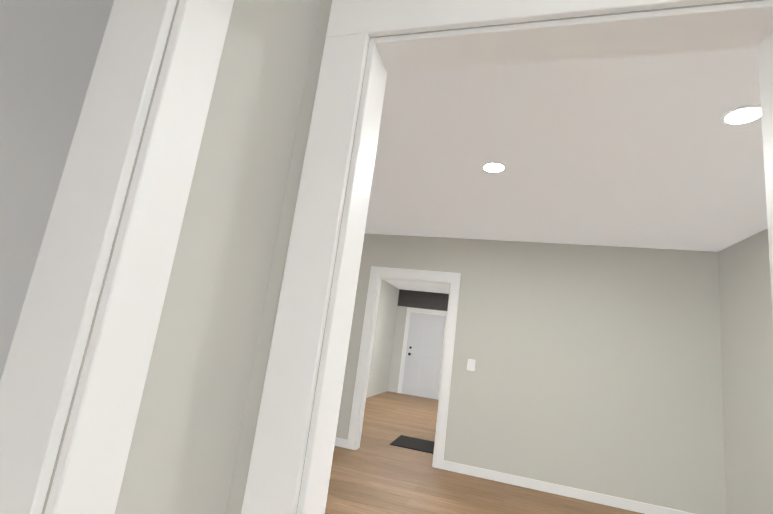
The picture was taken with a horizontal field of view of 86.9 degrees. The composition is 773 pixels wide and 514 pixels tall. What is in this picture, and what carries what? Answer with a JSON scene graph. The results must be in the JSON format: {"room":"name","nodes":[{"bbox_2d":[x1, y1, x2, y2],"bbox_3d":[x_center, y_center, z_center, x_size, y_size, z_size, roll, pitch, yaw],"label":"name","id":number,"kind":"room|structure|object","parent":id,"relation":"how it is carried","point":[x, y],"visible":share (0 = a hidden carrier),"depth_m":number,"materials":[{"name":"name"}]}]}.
{"room":"hallway","nodes":[
{"label":"hallway","id":0,"kind":"room"},
{"bbox_2d":[0,0,113,380],"bbox_3d":[-1.245,-0.111,0.188,0.060,2.590,2.040,4,-12,17],"label":"wall","id":1,"kind":"structure","parent":0,"point":[49,50],"depth_m":1.07,"materials":[{"name":"white paint"}]},
{"bbox_2d":[41,0,319,513],"bbox_3d":[-1.391,-0.688,-2.634,0.120,2.590,7.660,4,-12,17],"label":"wall","id":2,"kind":"structure","parent":0,"point":[181,458],"depth_m":0.80,"materials":[{"name":"grey paint"}]},
{"bbox_2d":[0,0,233,513],"bbox_3d":[-0.586,0.172,0.149,0.138,2.190,1.020,4,-12,17],"label":"door frame","id":3,"kind":"structure","parent":2,"relation":"attached to","point":[42,367],"depth_m":0.59,"materials":[{"name":"white wood"}]},
{"bbox_2d":[366,279,398,397],"bbox_3d":[-0.608,1.517,8.002,0.120,2.590,5.460,4,-12,17],"label":"wall","id":4,"kind":"structure","parent":0,"point":[385,365],"depth_m":9.64,"materials":[{"name":"grey paint"}]},
{"bbox_2d":[388,306,446,399],"bbox_3d":[2.008,2.260,10.045,5.770,2.590,0.120,4,-12,17],"label":"wall","id":5,"kind":"structure","parent":0,"point":[402,310],"depth_m":10.45,"materials":[{"name":"grey paint"}]},
{"bbox_2d":[397,308,446,399],"bbox_3d":[0.940,2.393,10.248,1.110,2.140,0.018,4,-12,17],"label":"door frame","id":6,"kind":"structure","parent":5,"relation":"attached to","point":[425,311],"depth_m":10.37,"materials":[{"name":"white wood"}]},
{"bbox_2d":[401,312,445,398],"bbox_3d":[0.918,2.431,10.186,0.910,2.025,0.130,4,-12,17],"label":"entry door","id":7,"kind":"structure","parent":5,"relation":"in","point":[422,364],"depth_m":10.20,"materials":[{"name":"grey wood"}]},
{"bbox_2d":[397,289,448,310],"bbox_3d":[1.513,1.147,10.352,2.500,0.430,0.060,4,-12,17],"label":"wall","id":8,"kind":"structure","parent":0,"point":[423,299],"depth_m":10.49,"materials":[{"name":"grey"}]},
{"bbox_2d":[325,391,643,513],"bbox_3d":[-0.451,1.674,1.705,5.890,0.100,17.340,4,-12,17],"label":"floor","id":9,"kind":"structure","parent":0,"point":[376,472],"depth_m":3.94,"materials":[{"name":"brown wood"}]},
{"bbox_2d":[390,435,434,453],"bbox_3d":[0.406,2.444,5.332,0.600,0.012,0.600,4,-12,17],"label":"entry rug","id":10,"kind":"object","parent":9,"relation":"on","point":[417,444],"visible":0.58,"depth_m":5.28,"materials":[{"name":"black fabric"}]},
{"bbox_2d":[226,0,762,513],"bbox_3d":[-0.598,0.151,1.091,5.770,2.590,0.120,4,-12,17],"label":"wall","id":11,"kind":"structure","parent":0,"point":[264,338],"depth_m":0.95,"materials":[{"name":"grey paint"}]},
{"bbox_2d":[241,0,772,513],"bbox_3d":[0.270,0.399,0.771,1.104,2.205,0.138,4,-12,17],"label":"door frame","id":12,"kind":"structure","parent":11,"relation":"attached to","point":[283,424],"depth_m":0.92,"materials":[{"name":"white wood"}]},
{"bbox_2d":[336,233,725,513],"bbox_3d":[0.487,1.029,4.819,5.770,2.590,0.120,4,-12,17],"label":"wall","id":13,"kind":"structure","parent":0,"point":[598,368],"depth_m":4.28,"materials":[{"name":"grey paint"}]},
{"bbox_2d":[334,437,346,447],"bbox_3d":[-1.449,2.109,5.056,2.080,0.090,0.013,4,-12,17],"label":"baseboard","id":14,"kind":"structure","parent":13,"relation":"attached to","point":[340,442],"depth_m":4.77,"materials":[{"name":"white wood"}]},
{"bbox_2d":[347,266,460,468],"bbox_3d":[0.224,1.220,4.841,1.120,2.160,0.138,4,-12,17],"label":"door frame","id":15,"kind":"structure","parent":13,"relation":"attached to","point":[451,279],"depth_m":4.83,"materials":[{"name":"white wood"}]},
{"bbox_2d":[467,359,474,370],"bbox_3d":[0.950,1.210,4.574,0.080,0.120,0.006,4,-12,17],"label":"light switch","id":16,"kind":"object","parent":13,"relation":"attached to","point":[471,365],"visible":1,"depth_m":4.57,"materials":[{"name":"white plastic"}]},
{"bbox_2d":[443,460,693,513],"bbox_3d":[1.818,2.334,4.051,2.530,0.090,0.015,4,-12,17],"label":"baseboard","id":17,"kind":"structure","parent":13,"relation":"attached to","point":[613,501],"depth_m":4.07,"materials":[{"name":"white wood"}]},
{"bbox_2d":[365,47,767,293],"bbox_3d":[-0.112,-0.944,2.222,5.890,0.100,17.340,4,-12,17],"label":"ceiling","id":18,"kind":"structure","parent":0,"point":[646,151],"depth_m":2.59,"materials":[{"name":"white paint"}]},
{"bbox_2d":[481,162,506,172],"bbox_3d":[0.765,-0.638,2.910,0.176,0.008,0.176,4,-12,17],"label":"recessed light","id":19,"kind":"object","parent":18,"relation":"in","point":[493,167],"visible":1,"depth_m":2.90,"materials":[{"name":"white"}]},
{"bbox_2d":[720,105,761,124],"bbox_3d":[1.746,-0.692,1.996,0.176,0.008,0.176,4,-12,17],"label":"recessed light","id":20,"kind":"object","parent":18,"relation":"in","point":[745,114],"visible":0.83,"depth_m":1.99,"materials":[{"name":"white"}]},
{"bbox_2d":[718,228,772,513],"bbox_3d":[2.470,0.555,1.118,0.120,2.590,17.340,4,-12,17],"label":"wall","id":21,"kind":"structure","parent":0,"point":[746,318],"depth_m":3.52,"materials":[{"name":"grey paint"}]}
]}

